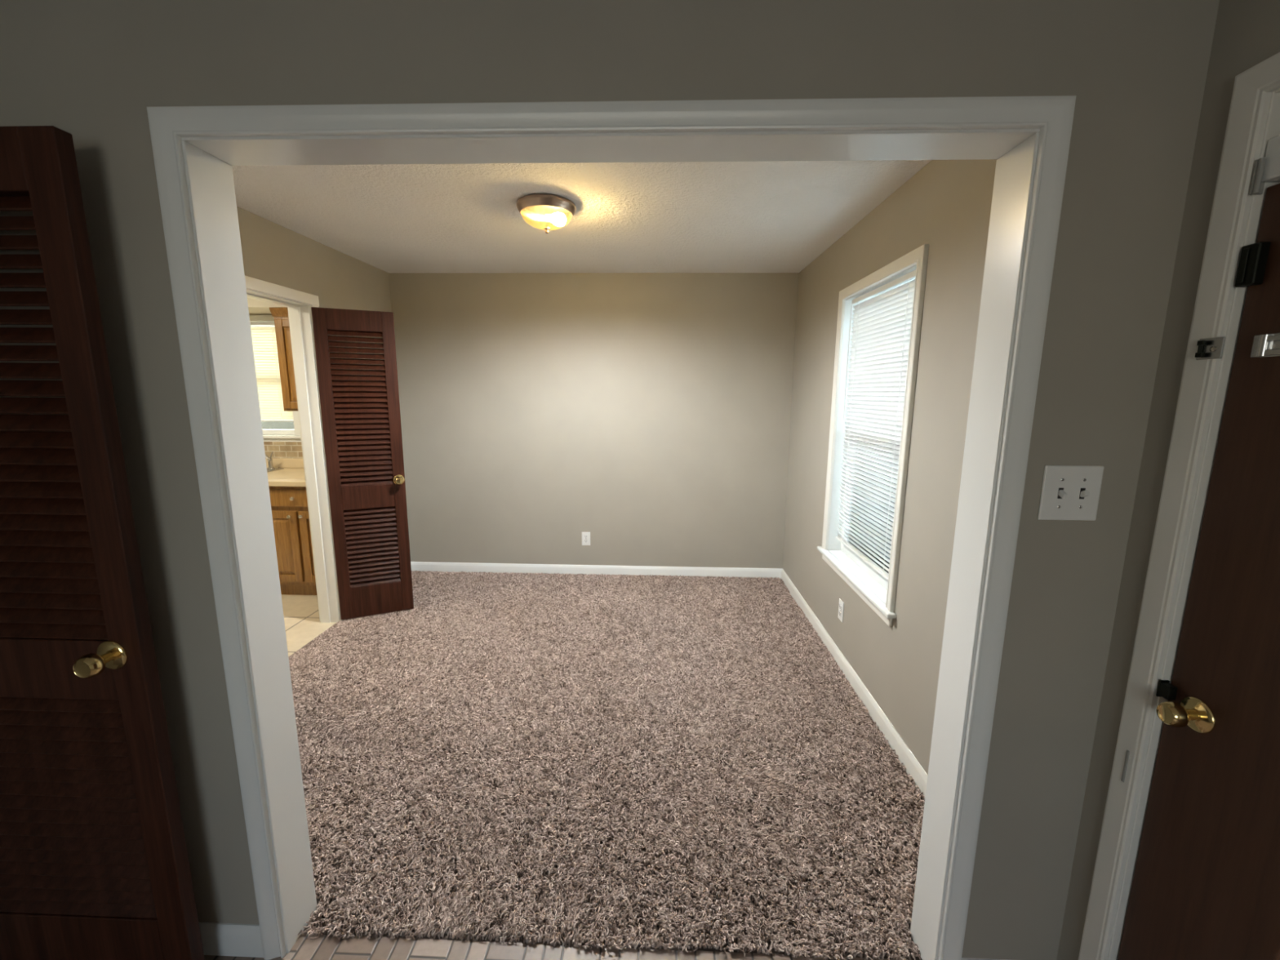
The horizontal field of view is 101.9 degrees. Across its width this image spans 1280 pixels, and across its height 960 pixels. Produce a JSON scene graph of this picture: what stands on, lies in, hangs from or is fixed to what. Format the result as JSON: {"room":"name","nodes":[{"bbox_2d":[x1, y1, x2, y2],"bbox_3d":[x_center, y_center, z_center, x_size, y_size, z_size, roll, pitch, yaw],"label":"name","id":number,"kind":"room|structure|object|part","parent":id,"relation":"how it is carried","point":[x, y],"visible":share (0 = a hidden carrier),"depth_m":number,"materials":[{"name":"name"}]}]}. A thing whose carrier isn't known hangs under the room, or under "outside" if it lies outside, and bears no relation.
{"room":"entryway","nodes":[
{"label":"entryway","id":0,"kind":"room"},
{"bbox_2d":[247,297,287,314],"bbox_3d":[-3.257,-1.432,3.901,2.390,0.306,0.345,1,10,2],"label":"ceiling","id":1,"kind":"structure","parent":0,"point":[255,306],"depth_m":3.74,"materials":[{"name":"paint"}]},
{"bbox_2d":[269,307,297,411],"bbox_3d":[-2.363,-0.901,3.953,0.593,0.738,0.357,1,10,2],"label":"upper cabinet","id":2,"kind":"object","parent":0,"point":[280,315],"visible":0.24,"depth_m":3.80,"materials":[{"name":"brown wood"}]},
{"bbox_3d":[-2.366,-1.208,3.736,0.593,0.060,0.032,1,10,2],"label":"crown moulding","id":3,"kind":"part","parent":2,"relation":"part of","materials":[{"name":"brown wood"}]},
{"bbox_3d":[-2.506,-0.846,3.809,0.276,0.640,0.019,1,10,2],"label":"door","id":4,"kind":"part","parent":2,"relation":"part of","materials":[{"name":"brown wood"}]},
{"bbox_3d":[-2.506,-0.846,3.810,0.176,0.540,0.015,1,10,2],"label":"raised panel","id":5,"kind":"part","parent":2,"relation":"part of","materials":[{"name":"brown wood"}]},
{"bbox_2d":[236,206,391,386],"bbox_3d":[-2.055,-0.166,2.783,0.120,2.410,2.886,1,10,2],"label":"wall","id":6,"kind":"structure","parent":0,"point":[272,252],"depth_m":3.10,"materials":[{"name":"beige paint"}]},
{"bbox_2d":[244,275,342,622],"bbox_3d":[-2.054,-0.015,2.872,0.156,2.081,0.930,1,10,2],"label":"trim","id":7,"kind":"structure","parent":6,"relation":"attached to","point":[251,283],"depth_m":3.10,"materials":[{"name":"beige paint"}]},
{"bbox_2d":[311,306,413,619],"bbox_3d":[-1.762,-0.066,3.341,0.443,1.985,0.098,-4,11,-25],"label":"door","id":8,"kind":"structure","parent":6,"relation":"in","point":[361,416],"depth_m":3.35,"materials":[{"name":"brown wood"}]},
{"bbox_3d":[-1.769,-0.988,3.214,0.303,0.125,0.033,-4,11,-25],"label":"rail","id":9,"kind":"part","parent":8,"relation":"part of","materials":[{"name":"brown wood"}]},
{"bbox_3d":[-1.776,0.109,3.400,0.303,0.150,0.033,-4,11,-25],"label":"rail","id":10,"kind":"part","parent":8,"relation":"part of","materials":[{"name":"brown wood"}]},
{"bbox_3d":[-1.781,0.804,3.518,0.303,0.210,0.033,-4,11,-25],"label":"rail","id":11,"kind":"part","parent":8,"relation":"part of","materials":[{"name":"brown wood"}]},
{"bbox_3d":[-1.586,0.004,3.416,0.053,0.053,0.058,-4,11,-25],"label":"knob","id":12,"kind":"part","parent":8,"relation":"part of","materials":[{"name":"gold metal"}]},
{"bbox_2d":[204,575,924,959],"bbox_3d":[-1.741,1.397,0.952,5.691,0.064,6.993,1,10,2],"label":"floor","id":13,"kind":"structure","parent":0,"point":[325,947],"depth_m":1.45,"materials":[{"name":"tile"}]},
{"bbox_2d":[268,486,316,595],"bbox_3d":[-2.937,0.405,4.046,1.666,0.841,0.601,1,10,2],"label":"base cabinet","id":14,"kind":"object","parent":13,"relation":"on","point":[289,504],"visible":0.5,"depth_m":3.76,"materials":[{"name":"brown wood"}]},
{"bbox_3d":[-2.642,0.485,3.782,0.231,0.427,0.015,1,10,2],"label":"raised panel","id":15,"kind":"part","parent":14,"relation":"part of","materials":[{"name":"brown wood"}]},
{"bbox_2d":[265,457,306,486],"bbox_3d":[-2.922,-0.069,3.976,1.690,0.117,0.628,1,10,2],"label":"countertop","id":16,"kind":"structure","parent":14,"relation":"on","point":[292,474],"depth_m":3.98,"materials":[{"name":"beige laminate"}]},
{"bbox_2d":[265,452,275,469],"bbox_3d":[-3.038,-0.151,4.117,0.053,0.144,0.224,9,13,43],"label":"faucet","id":17,"kind":"object","parent":16,"relation":"on","point":[269,460],"visible":0.62,"depth_m":4.17,"materials":[{"name":"metal"}]},
{"bbox_2d":[266,468,284,472],"bbox_3d":[-3.197,0.026,4.018,0.580,0.174,0.470,1,10,2],"label":"sink","id":18,"kind":"object","parent":16,"relation":"in","point":[273,469],"visible":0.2,"depth_m":4.15,"materials":[{"name":"ceramic"}]},
{"bbox_3d":[-2.642,0.485,3.781,0.337,0.533,0.019,1,10,2],"label":"door","id":19,"kind":"part","parent":14,"relation":"part of","materials":[{"name":"brown wood"}]},
{"bbox_3d":[-2.463,0.129,3.715,0.690,0.126,0.019,1,10,2],"label":"drawer","id":20,"kind":"part","parent":14,"relation":"part of","materials":[{"name":"brown wood"}]},
{"bbox_3d":[-2.287,0.490,3.769,0.333,0.533,0.019,1,10,2],"label":"door","id":21,"kind":"part","parent":14,"relation":"part of","materials":[{"name":"brown wood"}]},
{"bbox_3d":[-2.287,0.489,3.770,0.227,0.427,0.015,1,10,2],"label":"raised panel","id":22,"kind":"part","parent":14,"relation":"part of","materials":[{"name":"brown wood"}]},
{"bbox_2d":[231,160,931,273],"bbox_3d":[-0.482,-1.374,2.521,3.251,0.080,2.886,1,10,2],"label":"ceiling","id":23,"kind":"structure","parent":0,"point":[773,216],"depth_m":2.60,"materials":[{"name":"paint"}]},
{"bbox_2d":[515,194,576,234],"bbox_3d":[-0.452,-1.262,2.511,0.284,0.135,0.284,1,10,2],"label":"ceiling light","id":24,"kind":"object","parent":23,"relation":"attached to","point":[556,210],"visible":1,"depth_m":2.49,"materials":[{"name":"brown metal"}]},
{"bbox_3d":[-0.408,-1.263,2.517,0.098,0.062,0.062,1,10,2],"label":"bulb","id":25,"kind":"part","parent":24,"relation":"part of","materials":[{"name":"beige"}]},
{"bbox_2d":[388,272,799,568],"bbox_3d":[-0.437,-0.398,4.210,3.251,2.410,0.120,1,10,2],"label":"wall","id":26,"kind":"structure","parent":0,"point":[648,415],"depth_m":4.13,"materials":[{"name":"beige paint"}]},
{"bbox_2d":[582,532,590,545],"bbox_3d":[-0.446,0.486,4.295,0.070,0.115,0.010,1,10,2],"label":"wall outlet","id":27,"kind":"object","parent":26,"relation":"attached to","point":[585,535],"visible":1,"depth_m":4.29,"materials":[{"name":"white plastic"}]},
{"bbox_2d":[410,561,782,579],"bbox_3d":[-0.388,0.757,4.337,3.132,0.092,0.012,1,10,2],"label":"baseboard","id":28,"kind":"structure","parent":26,"relation":"attached to","point":[562,569],"depth_m":4.33,"materials":[{"name":"white paint"}]},
{"bbox_2d":[288,570,924,959],"label":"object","id":29,"kind":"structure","parent":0,"point":[660,597],"depth_m":2.09,"materials":[{"name":"brown carpet"}]},
{"bbox_2d":[0,0,1219,959],"bbox_3d":[-1.738,0.088,1.296,5.641,2.410,0.107,1,10,2],"label":"wall","id":30,"kind":"structure","parent":0,"point":[91,71],"depth_m":1.06,"materials":[{"name":"beige paint"}]},
{"bbox_2d":[198,921,263,957],"bbox_3d":[-1.393,1.245,1.419,0.752,0.092,0.012,1,10,2],"label":"baseboard","id":31,"kind":"structure","parent":30,"relation":"attached to","point":[235,940],"depth_m":1.40,"materials":[{"name":"white paint"}]},
{"bbox_2d":[181,128,1039,959],"bbox_3d":[-0.088,0.286,1.279,1.764,2.048,0.124,1,10,2],"label":"trim","id":32,"kind":"structure","parent":30,"relation":"attached to","point":[209,162],"depth_m":1.19,"materials":[{"name":"white paint"}]},
{"bbox_2d":[146,95,1075,959],"bbox_3d":[-0.091,0.279,1.205,1.841,2.086,0.018,1,10,2],"label":"trim","id":33,"kind":"structure","parent":30,"relation":"attached to","point":[1053,115],"depth_m":1.08,"materials":[{"name":"white paint"}]},
{"bbox_2d":[961,957,1009,959],"bbox_3d":[0.947,1.280,1.340,0.248,0.083,0.012,1,10,2],"label":"baseboard","id":34,"kind":"structure","parent":30,"relation":"attached to","point":[962,958],"depth_m":1.34,"materials":[{"name":"white paint"}]},
{"bbox_2d":[1037,465,1103,520],"bbox_3d":[0.938,0.030,1.124,0.123,0.121,0.022,1,10,2],"label":"light switch","id":35,"kind":"object","parent":30,"relation":"attached to","point":[1068,492],"visible":1,"depth_m":1.13,"materials":[{"name":"white plastic"}]},
{"bbox_2d":[782,0,1279,959],"bbox_3d":[1.143,0.208,0.708,0.160,2.410,7.113,1,10,2],"label":"wall","id":36,"kind":"structure","parent":0,"point":[945,206],"depth_m":1.93,"materials":[{"name":"beige paint"}]},
{"bbox_2d":[837,598,844,622],"bbox_3d":[1.126,0.732,2.912,0.010,0.115,0.070,1,10,2],"label":"wall outlet","id":37,"kind":"object","parent":36,"relation":"attached to","point":[841,606],"visible":1,"depth_m":2.90,"materials":[{"name":"white plastic"}]},
{"bbox_2d":[781,568,927,799],"bbox_3d":[1.120,1.016,2.871,0.012,0.092,2.856,1,10,2],"label":"baseboard","id":38,"kind":"structure","parent":36,"relation":"attached to","point":[905,756],"depth_m":2.50,"materials":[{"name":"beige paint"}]},
{"bbox_2d":[817,244,928,626],"bbox_3d":[1.188,-0.214,2.620,0.190,1.586,1.015,1,10,2],"label":"window","id":39,"kind":"structure","parent":36,"relation":"in","point":[879,593],"depth_m":2.67,"materials":[{"name":"white paint"}]},
{"bbox_3d":[1.222,0.130,2.674,0.032,0.748,0.850,1,10,2],"label":"sash","id":40,"kind":"part","parent":39,"relation":"part of","materials":[{"name":"white paint"}]},
{"bbox_3d":[1.222,0.130,2.674,0.004,0.680,0.772,1,10,2],"label":"glass pane","id":41,"kind":"part","parent":39,"relation":"part of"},
{"bbox_2d":[835,269,915,581],"bbox_3d":[1.159,-0.259,2.589,0.036,1.357,0.783,1,10,2],"label":"window blind","id":42,"kind":"object","parent":39,"relation":"attached to","point":[882,324],"visible":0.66,"depth_m":2.56,"materials":[{"name":"white paint"}]},
{"bbox_3d":[1.173,-0.301,2.867,0.028,1.327,0.002,1,10,2],"label":"ladder cord","id":43,"kind":"part","parent":42,"relation":"part of","materials":[{"name":"white plastic"}]},
{"bbox_3d":[1.158,0.404,2.701,0.022,0.012,0.775,1,10,2],"label":"rail","id":44,"kind":"part","parent":42,"relation":"part of","materials":[{"name":"white paint"}]},
{"bbox_3d":[1.153,-0.207,2.312,0.028,1.327,0.002,1,10,2],"label":"ladder cord","id":45,"kind":"part","parent":42,"relation":"part of","materials":[{"name":"white plastic"}]},
{"bbox_3d":[1.259,-0.568,2.555,0.004,0.680,0.772,1,10,2],"label":"glass pane","id":46,"kind":"part","parent":39,"relation":"part of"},
{"bbox_3d":[1.259,-0.568,2.555,0.032,0.748,0.850,1,10,2],"label":"sash","id":47,"kind":"part","parent":39,"relation":"part of","materials":[{"name":"white paint"}]},
{"bbox_2d":[1120,750,1129,782],"bbox_3d":[1.057,0.623,1.130,0.002,0.075,0.006,1,10,2],"label":"filled mortise","id":48,"kind":"object","parent":36,"relation":"attached to","point":[1127,752],"visible":1,"depth_m":1.13,"materials":[{"name":"grey paint"}]},
{"bbox_2d":[1155,680,1177,700],"bbox_3d":[1.075,0.430,1.057,0.019,0.036,0.024,1,10,2],"label":"strike plate","id":49,"kind":"object","parent":36,"relation":"attached to","point":[1166,690],"visible":1,"depth_m":1.05,"materials":[{"name":"metal"}]},
{"bbox_3d":[1.075,0.429,1.067,0.019,0.036,0.004,1,10,2],"label":"plate","id":50,"kind":"part","parent":49,"relation":"part of","materials":[{"name":"metal"}]},
{"bbox_2d":[1078,52,1279,959],"bbox_3d":[1.049,0.390,0.595,0.016,2.088,1.039,1,10,2],"label":"trim","id":51,"kind":"structure","parent":36,"relation":"attached to","point":[1253,88],"depth_m":1.02,"materials":[{"name":"beige paint"}]},
{"bbox_2d":[1107,88,1279,959],"bbox_3d":[1.117,0.410,0.596,0.120,2.048,0.959,1,10,2],"label":"trim","id":52,"kind":"structure","parent":36,"relation":"attached to","point":[1272,127],"depth_m":1.01,"materials":[{"name":"beige paint"}]},
{"bbox_2d":[1117,183,1279,959],"bbox_3d":[1.062,0.486,0.617,0.106,1.868,0.905,1,10,2],"label":"door","id":53,"kind":"structure","parent":36,"relation":"in","point":[1206,884],"depth_m":0.95,"materials":[{"name":"brown paint"}]},
{"bbox_3d":[1.050,0.456,1.010,0.056,0.047,0.047,1,10,2],"label":"knob","id":54,"kind":"part","parent":53,"relation":"part of","materials":[{"name":"gold metal"}]},
{"bbox_2d":[1195,336,1225,359],"bbox_3d":[1.056,-0.244,0.965,0.013,0.039,0.045,1,10,2],"label":"guard","id":55,"kind":"object","parent":36,"relation":"attached to","point":[1208,348],"visible":1,"depth_m":0.96,"materials":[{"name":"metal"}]},
{"bbox_2d":[1235,241,1271,287],"bbox_3d":[1.079,-0.380,0.916,0.022,0.070,0.031,1,10,2],"label":"latch keeper","id":56,"kind":"object","parent":36,"relation":"attached to","point":[1254,257],"visible":1,"depth_m":0.91,"materials":[{"name":"metal"}]},
{"bbox_2d":[1248,157,1266,195],"bbox_3d":[1.079,-0.527,0.900,0.020,0.056,0.012,1,10,2],"label":"hinge leaf","id":57,"kind":"object","parent":36,"relation":"attached to","point":[1256,188],"visible":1,"depth_m":0.90,"materials":[{"name":"grey paint"}]},
{"bbox_2d":[1262,134,1279,182],"bbox_3d":[1.094,-0.477,0.446,0.058,0.069,0.922,1,10,2],"label":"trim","id":58,"kind":"structure","parent":36,"relation":"attached to","point":[1271,173],"depth_m":0.89,"materials":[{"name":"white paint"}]},
{"bbox_3d":[-3.306,-0.436,4.317,2.490,2.410,0.140,1,10,2],"label":"wall","id":59,"kind":"structure","parent":0,"visible":0},
{"bbox_2d":[248,315,301,442],"bbox_3d":[-3.189,-0.816,4.223,0.910,0.997,0.170,1,10,2],"label":"window","id":60,"kind":"structure","parent":59,"relation":"in","point":[268,435],"depth_m":4.21,"materials":[{"name":"white paint"}]},
{"bbox_3d":[-3.183,-1.041,4.246,0.765,0.470,0.030,1,10,2],"label":"sash","id":61,"kind":"part","parent":60,"relation":"part of","materials":[{"name":"white paint"}]},
{"bbox_2d":[249,321,293,421],"bbox_3d":[-3.188,-0.869,4.194,0.747,0.784,0.028,1,10,2],"label":"window blind","id":62,"kind":"object","parent":60,"relation":"attached to","point":[264,339],"visible":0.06,"depth_m":4.19,"materials":[{"name":"white paint"}]},
{"bbox_3d":[-2.919,-0.861,4.186,0.002,0.754,0.028,1,10,2],"label":"ladder cord","id":63,"kind":"part","parent":62,"relation":"part of","materials":[{"name":"white plastic"}]},
{"bbox_3d":[-3.190,-0.489,4.259,0.739,0.012,0.022,1,10,2],"label":"rail","id":64,"kind":"part","parent":62,"relation":"part of","materials":[{"name":"white paint"}]},
{"bbox_3d":[-3.187,-0.612,4.283,0.765,0.470,0.030,1,10,2],"label":"sash","id":65,"kind":"part","parent":60,"relation":"part of","materials":[{"name":"white paint"}]},
{"bbox_2d":[263,441,302,458],"bbox_3d":[-2.910,-0.245,4.259,1.690,0.136,0.010,1,10,2],"label":"backsplash","id":66,"kind":"structure","parent":59,"relation":"attached to","point":[286,450],"depth_m":4.25,"materials":[{"name":"tile"}]},
{"bbox_3d":[-1.881,0.431,-0.725,0.100,2.410,4.000,1,10,2],"label":"wall","id":67,"kind":"structure","parent":0,"visible":0},
{"bbox_2d":[0,125,204,959],"bbox_3d":[-1.438,0.309,1.152,0.625,2.000,0.098,1,10,2],"label":"door","id":68,"kind":"structure","parent":67,"relation":"in","point":[95,863],"depth_m":1.18,"materials":[{"name":"brown wood"}]},
{"bbox_3d":[-1.430,-0.626,1.025,0.481,0.115,0.034,1,10,2],"label":"rail","id":69,"kind":"part","parent":68,"relation":"part of","materials":[{"name":"brown wood"}]},
{"bbox_3d":[-1.438,0.429,1.204,0.481,0.145,0.034,1,10,2],"label":"rail","id":70,"kind":"part","parent":68,"relation":"part of","materials":[{"name":"brown wood"}]},
{"bbox_3d":[-1.443,1.190,1.334,0.481,0.200,0.034,1,10,2],"label":"rail","id":71,"kind":"part","parent":68,"relation":"part of","materials":[{"name":"brown wood"}]},
{"bbox_3d":[-1.193,0.401,1.138,0.053,0.053,0.058,1,10,2],"label":"knob","id":72,"kind":"part","parent":68,"relation":"part of","materials":[{"name":"gold metal"}]}
]}

